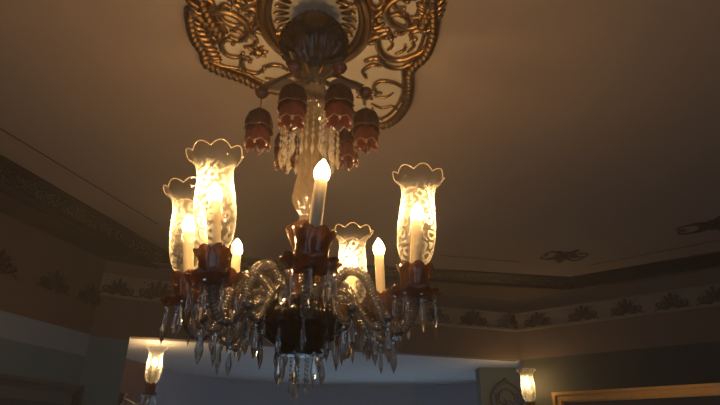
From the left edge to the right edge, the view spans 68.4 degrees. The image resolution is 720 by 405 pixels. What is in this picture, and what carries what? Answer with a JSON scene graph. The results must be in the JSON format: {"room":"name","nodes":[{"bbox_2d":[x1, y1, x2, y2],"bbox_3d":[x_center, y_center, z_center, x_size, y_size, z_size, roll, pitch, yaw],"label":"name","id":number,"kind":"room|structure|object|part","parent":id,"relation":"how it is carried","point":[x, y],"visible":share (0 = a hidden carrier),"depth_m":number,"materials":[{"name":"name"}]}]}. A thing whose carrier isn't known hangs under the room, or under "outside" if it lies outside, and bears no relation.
{"room":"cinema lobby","nodes":[
{"label":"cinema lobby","id":0,"kind":"room"},
{"bbox_2d":[0,212,105,384],"bbox_3d":[-2.942,0.604,1.237,0.120,3.150,5.900,-6,-26,14],"label":"wall","id":1,"kind":"structure","parent":0,"point":[44,335],"depth_m":3.77,"materials":[{"name":"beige paint"}]},
{"bbox_2d":[0,373,84,404],"bbox_3d":[-2.276,1.523,3.110,0.046,1.000,1.500,-6,-26,14],"label":"picture frame","id":2,"kind":"object","parent":1,"relation":"attached to","point":[14,390],"visible":1,"depth_m":3.59,"materials":[{"name":"brown wood"}]},
{"bbox_2d":[0,249,100,307],"bbox_3d":[-2.865,-0.425,1.735,0.026,0.177,5.973,-6,-26,14],"label":"trim","id":3,"kind":"structure","parent":1,"relation":"attached to","point":[11,267],"depth_m":3.81,"materials":[{"name":"beige paint"}]},
{"bbox_2d":[79,260,142,404],"bbox_3d":[-2.036,1.860,3.930,0.300,3.150,0.120,18,-30,-33],"label":"wall","id":4,"kind":"structure","parent":0,"point":[107,348],"depth_m":4.21,"materials":[{"name":"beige paint"}]},
{"bbox_2d":[99,272,140,300],"bbox_3d":[-1.991,0.700,4.404,0.301,0.196,0.030,18,-30,-33],"label":"trim","id":5,"kind":"structure","parent":4,"relation":"attached to","point":[116,286],"depth_m":4.39,"materials":[{"name":"beige paint"}]},
{"bbox_2d":[118,345,167,404],"bbox_3d":[-1.824,1.483,4.371,0.387,0.601,0.251,10,-27,-21],"label":"wall lamp","id":6,"kind":"object","parent":4,"relation":"attached to","point":[150,388],"visible":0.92,"depth_m":4.38,"materials":[{"name":"clear glass"}]},
{"bbox_3d":[-1.879,1.630,4.338,0.316,0.102,0.030,7,-26,-15],"label":"lamp arm","id":7,"kind":"part","parent":6,"relation":"part of","materials":[{"name":"clear glass"}]},
{"bbox_3d":[-1.745,1.374,4.501,0.179,0.292,0.179,7,-26,-15],"label":"lamp shade","id":8,"kind":"part","parent":6,"relation":"part of","materials":[{"name":"clear glass"}]},
{"bbox_2d":[120,358,477,404],"bbox_3d":[-0.217,2.323,6.259,5.335,0.640,2.845,10,-27,-20],"label":"wall","id":9,"kind":"structure","parent":0,"point":[174,387],"depth_m":7.20,"materials":[{"name":"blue paint"}]},
{"bbox_2d":[126,338,520,384],"bbox_3d":[-0.163,1.969,6.330,5.136,0.098,2.838,9,-26,-18],"label":"ceiling","id":10,"kind":"structure","parent":0,"point":[179,357],"depth_m":5.92,"materials":[{"name":"white paint"}]},
{"bbox_2d":[130,267,519,360],"bbox_3d":[-0.127,1.060,5.102,3.761,0.710,0.100,9,-26,-18],"label":"wall","id":11,"kind":"structure","parent":0,"point":[451,342],"depth_m":5.26,"materials":[{"name":"beige paint"}]},
{"bbox_2d":[0,154,168,267],"bbox_3d":[-2.430,-0.653,2.102,0.170,0.140,5.831,-6,-26,13],"label":"trim","id":12,"kind":"structure","parent":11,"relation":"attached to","point":[16,181],"depth_m":3.66,"materials":[{"name":"paint"}]},
{"bbox_2d":[135,279,517,331],"bbox_3d":[-0.067,1.004,5.075,3.867,0.211,0.031,9,-26,-18],"label":"trim","id":13,"kind":"structure","parent":11,"relation":"attached to","point":[151,291],"depth_m":5.39,"materials":[{"name":"beige paint"}]},
{"bbox_2d":[0,192,719,300],"bbox_3d":[-0.445,-0.145,3.119,9.739,0.080,4.309,13,-28,-26],"label":"trim","id":14,"kind":"structure","parent":11,"relation":"attached to","point":[9,206],"depth_m":4.48,"materials":[{"name":"beige paint"}]},
{"bbox_2d":[162,253,569,289],"bbox_3d":[0.172,0.666,4.960,3.987,0.115,0.150,5,-25,-10],"label":"trim","id":15,"kind":"structure","parent":11,"relation":"attached to","point":[465,277],"depth_m":5.10,"materials":[{"name":"paint"}]},
{"bbox_2d":[0,0,719,276],"bbox_3d":[0.605,-0.560,2.567,8.745,0.115,7.380,0,-25,0],"label":"ceiling","id":16,"kind":"structure","parent":0,"point":[566,137],"depth_m":2.87,"materials":[{"name":"paint"}]},
{"bbox_2d":[0,128,157,224],"bbox_3d":[-1.768,-0.182,3.272,0.012,0.006,1.710,-7,-26,14],"label":"trim","id":17,"kind":"structure","parent":16,"relation":"attached to","point":[0,128],"depth_m":3.25,"materials":[{"name":"brown paint"}]},
{"bbox_2d":[184,0,446,129],"bbox_3d":[-0.167,-0.704,2.115,1.317,0.060,1.023,14,-29,-28],"label":"ceiling medallion","id":18,"kind":"object","parent":16,"relation":"attached to","point":[236,40],"visible":0.84,"depth_m":2.17,"materials":[{"name":"paint"}]},
{"bbox_2d":[159,9,444,388],"bbox_3d":[-0.177,-0.099,1.775,0.820,1.423,0.814,15,-29,-29],"label":"chandelier","id":19,"kind":"object","parent":18,"relation":"hanging from","point":[299,319],"visible":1,"depth_m":1.54,"materials":[{"name":"clear glass"}]},
{"bbox_3d":[-0.547,0.083,1.694,0.160,0.293,0.160,-5,-25,-5],"label":"lamp shade","id":20,"kind":"part","parent":19,"relation":"part of","materials":[{"name":"clear glass"}]},
{"bbox_3d":[-0.550,0.066,1.703,0.041,0.062,0.041,-5,-25,-5],"label":"bulb","id":21,"kind":"part","parent":19,"relation":"part of","materials":[{"name":"white glass"}]},
{"bbox_3d":[-0.407,-0.012,1.490,0.160,0.292,0.160,-25,-30,34],"label":"lamp shade","id":22,"kind":"part","parent":19,"relation":"part of","materials":[{"name":"clear glass"}]},
{"bbox_3d":[-0.410,-0.030,1.498,0.041,0.062,0.041,-25,-30,34],"label":"bulb","id":23,"kind":"part","parent":19,"relation":"part of","materials":[{"name":"white glass"}]},
{"bbox_3d":[-0.370,0.307,1.596,0.330,0.220,0.032,1,-25,-2],"label":"lamp arm","id":24,"kind":"part","parent":19,"relation":"part of","materials":[{"name":"clear glass"}]},
{"bbox_3d":[-0.328,0.312,1.525,0.266,0.142,0.030,11,-27,-22],"label":"short arm","id":25,"kind":"part","parent":19,"relation":"part of","materials":[{"name":"clear glass"}]},
{"bbox_3d":[-0.443,0.158,1.906,0.041,0.062,0.041,-20,-31,34],"label":"bulb","id":26,"kind":"part","parent":19,"relation":"part of","materials":[{"name":"white glass"}]},
{"bbox_3d":[-0.330,0.368,1.646,0.266,0.142,0.030,-10,-27,20],"label":"short arm","id":27,"kind":"part","parent":19,"relation":"part of","materials":[{"name":"clear glass"}]},
{"bbox_3d":[-0.294,0.252,1.478,0.033,0.219,0.301,-20,-32,36],"label":"lamp arm","id":28,"kind":"part","parent":19,"relation":"part of","materials":[{"name":"clear glass"}]},
{"bbox_3d":[-0.323,0.361,1.711,0.321,0.220,0.033,-19,-31,35],"label":"lamp arm","id":29,"kind":"part","parent":19,"relation":"part of","materials":[{"name":"clear glass"}]},
{"bbox_3d":[-0.237,0.275,1.446,0.030,0.142,0.266,-10,-27,20],"label":"short arm","id":30,"kind":"part","parent":19,"relation":"part of","materials":[{"name":"clear glass"}]},
{"bbox_3d":[-0.295,-0.435,1.951,0.140,0.052,0.008,0,-25,0],"label":"glass","id":31,"kind":"part","parent":19,"relation":"part of","materials":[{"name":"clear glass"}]},
{"bbox_3d":[-0.285,-0.442,1.954,0.155,0.090,0.020,0,-25,0],"label":"arm","id":32,"kind":"part","parent":19,"relation":"part of"},
{"bbox_3d":[-0.214,-0.484,1.847,0.008,0.052,0.140,-8,-26,17],"label":"glass","id":33,"kind":"part","parent":19,"relation":"part of","materials":[{"name":"red glass"}]},
{"bbox_3d":[-0.175,0.365,1.576,0.284,0.170,0.284,0,-25,0],"label":"lamp shade","id":34,"kind":"part","parent":19,"relation":"part of","materials":[{"name":"brown glass"}]},
{"bbox_3d":[-0.205,-0.479,1.874,0.020,0.090,0.118,-8,-26,17],"label":"arm","id":35,"kind":"part","parent":19,"relation":"part of"},
{"bbox_3d":[-0.236,-0.406,2.030,0.020,0.090,0.144,17,-30,-32],"label":"arm","id":36,"kind":"part","parent":19,"relation":"part of"},
{"bbox_3d":[-0.144,0.222,1.414,0.032,0.220,0.358,4,-25,-8],"label":"lamp arm","id":37,"kind":"part","parent":19,"relation":"part of","materials":[{"name":"clear glass"}]},
{"bbox_3d":[-0.175,-0.606,2.029,0.272,0.289,0.272,0,-25,0],"label":"lamp shade","id":38,"kind":"part","parent":19,"relation":"part of","materials":[{"name":"brown glass"}]},
{"bbox_3d":[-0.098,-0.086,1.381,0.041,0.062,0.041,8,-25,-6],"label":"bulb","id":39,"kind":"part","parent":19,"relation":"part of","materials":[{"name":"white glass"}]},
{"bbox_3d":[-0.100,-0.411,2.018,0.143,0.090,0.020,22,-33,-39],"label":"arm","id":40,"kind":"part","parent":19,"relation":"part of"},
{"bbox_3d":[-0.110,-0.478,1.877,0.020,0.090,0.146,18,-30,-34],"label":"arm","id":41,"kind":"part","parent":19,"relation":"part of"},
{"bbox_3d":[-0.102,-0.476,1.864,0.008,0.052,0.140,18,-30,-34],"label":"glass","id":42,"kind":"part","parent":19,"relation":"part of","materials":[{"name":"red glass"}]},
{"bbox_3d":[-0.096,0.397,1.788,0.032,0.220,0.380,-9,-27,19],"label":"lamp arm","id":43,"kind":"part","parent":19,"relation":"part of","materials":[{"name":"clear glass"}]},
{"bbox_3d":[-0.084,0.281,1.459,0.030,0.142,0.266,15,-29,-29],"label":"short arm","id":44,"kind":"part","parent":19,"relation":"part of","materials":[{"name":"clear glass"}]},
{"bbox_3d":[-0.058,-0.442,1.954,0.168,0.090,0.020,0,-25,0],"label":"arm","id":45,"kind":"part","parent":19,"relation":"part of"},
{"bbox_3d":[-0.055,-0.435,1.951,0.140,0.052,0.008,0,-25,0],"label":"glass","id":46,"kind":"part","parent":19,"relation":"part of","materials":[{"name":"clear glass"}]},
{"bbox_3d":[-0.031,0.224,2.047,0.041,0.062,0.041,-9,-27,19],"label":"bulb","id":47,"kind":"part","parent":19,"relation":"part of","materials":[{"name":"white glass"}]},
{"bbox_3d":[-0.031,0.242,2.039,0.160,0.292,0.160,-9,-27,19],"label":"lamp shade","id":48,"kind":"part","parent":19,"relation":"part of","materials":[{"name":"clear glass"}]},
{"bbox_3d":[-0.028,0.307,1.514,0.266,0.142,0.030,-13,-28,26],"label":"short arm","id":49,"kind":"part","parent":19,"relation":"part of","materials":[{"name":"clear glass"}]},
{"bbox_3d":[-0.032,0.361,1.712,0.314,0.220,0.032,20,-31,-36],"label":"lamp arm","id":50,"kind":"part","parent":19,"relation":"part of","materials":[{"name":"clear glass"}]},
{"bbox_3d":[-0.012,0.359,1.625,0.266,0.142,0.030,6,-26,-13],"label":"short arm","id":51,"kind":"part","parent":19,"relation":"part of","materials":[{"name":"clear glass"}]},
{"bbox_3d":[0.012,0.286,1.551,0.331,0.220,0.032,-7,-26,15],"label":"lamp arm","id":52,"kind":"part","parent":19,"relation":"part of","materials":[{"name":"clear glass"}]},
{"bbox_3d":[0.068,0.158,1.906,0.041,0.062,0.041,18,-32,-36],"label":"bulb","id":53,"kind":"part","parent":19,"relation":"part of","materials":[{"name":"white glass"}]},
{"bbox_3d":[0.175,0.028,1.624,0.041,0.062,0.041,-3,-26,17],"label":"bulb","id":54,"kind":"part","parent":19,"relation":"part of","materials":[{"name":"white glass"}]},
{"bbox_3d":[0.174,0.046,1.616,0.160,0.293,0.160,-3,-26,17],"label":"lamp shade","id":55,"kind":"part","parent":19,"relation":"part of","materials":[{"name":"clear glass"}]},
{"bbox_3d":[-0.175,-0.718,2.081,0.471,0.020,0.583,0,-25,0],"label":"oval moulding","id":56,"kind":"part","parent":18,"relation":"part of","materials":[{"name":"paint"}]},
{"bbox_3d":[-0.175,-0.716,2.080,0.393,0.028,0.497,0,-25,0],"label":"oval moulding","id":57,"kind":"part","parent":18,"relation":"part of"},
{"bbox_3d":[-0.175,-0.709,2.077,0.448,0.034,0.556,0,-25,0],"label":"oval moulding","id":58,"kind":"part","parent":18,"relation":"part of","materials":[{"name":"paint"}]},
{"bbox_2d":[440,255,514,261],"bbox_3d":[1.081,0.504,4.743,0.779,0.005,0.007,6,-26,-13],"label":"trim","id":59,"kind":"structure","parent":16,"relation":"attached to","point":[440,255],"depth_m":4.73,"materials":[{"name":"brown paint"}]},
{"bbox_2d":[592,240,719,264],"bbox_3d":[2.958,0.302,4.311,2.116,0.005,0.014,-18,-31,34],"label":"trim","id":60,"kind":"structure","parent":16,"relation":"attached to","point":[717,240],"depth_m":4.58,"materials":[{"name":"brown paint"}]},
{"bbox_2d":[475,367,525,404],"bbox_3d":[1.920,3.011,5.558,1.160,2.441,0.220,0,-25,0],"label":"wall pier","id":61,"kind":"object","parent":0,"point":[487,378],"visible":0.4,"depth_m":5.92,"materials":[{"name":"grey paint"}]},
{"bbox_2d":[491,378,524,404],"bbox_3d":[1.620,2.154,5.820,0.377,0.444,0.040,1,-25,-3],"label":"wall ornament","id":62,"kind":"object","parent":61,"relation":"attached to","point":[505,380],"visible":1,"depth_m":5.83,"materials":[{"name":"brown wood"}]},
{"bbox_2d":[513,268,719,404],"bbox_3d":[3.295,1.927,4.073,4.000,3.150,0.120,-18,-30,33],"label":"wall","id":63,"kind":"structure","parent":0,"point":[681,347],"depth_m":4.96,"materials":[{"name":"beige paint"}]},
{"bbox_2d":[516,368,535,404],"bbox_3d":[1.701,1.918,5.091,0.330,0.601,0.252,21,-32,-38],"label":"wall lamp","id":64,"kind":"object","parent":63,"relation":"attached to","point":[527,383],"visible":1,"depth_m":5.09,"materials":[{"name":"clear glass"}]},
{"bbox_2d":[562,284,577,289],"bbox_3d":[2.104,0.827,5.290,0.173,0.104,0.048,-2,-25,5],"label":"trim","id":65,"kind":"structure","parent":63,"relation":"attached to","point":[571,287],"depth_m":5.29,"materials":[{"name":"brown"}]},
{"bbox_2d":[515,283,719,331],"bbox_3d":[3.250,0.767,4.548,4.000,0.196,0.030,-18,-30,33],"label":"trim","id":66,"kind":"structure","parent":63,"relation":"attached to","point":[706,296],"depth_m":5.04,"materials":[{"name":"beige paint"}]},
{"bbox_2d":[551,383,719,404],"bbox_3d":[2.626,2.106,4.399,1.900,1.100,0.051,-18,-30,33],"label":"picture frame","id":67,"kind":"object","parent":63,"relation":"attached to","point":[708,393],"visible":1,"depth_m":4.66,"materials":[{"name":"gold metal"}]},
{"bbox_2d":[570,251,719,288],"bbox_3d":[3.404,0.403,4.425,3.312,0.090,0.150,-17,-30,33],"label":"trim","id":68,"kind":"structure","parent":63,"relation":"attached to","point":[708,260],"depth_m":4.90,"materials":[{"name":"paint"}]}
]}

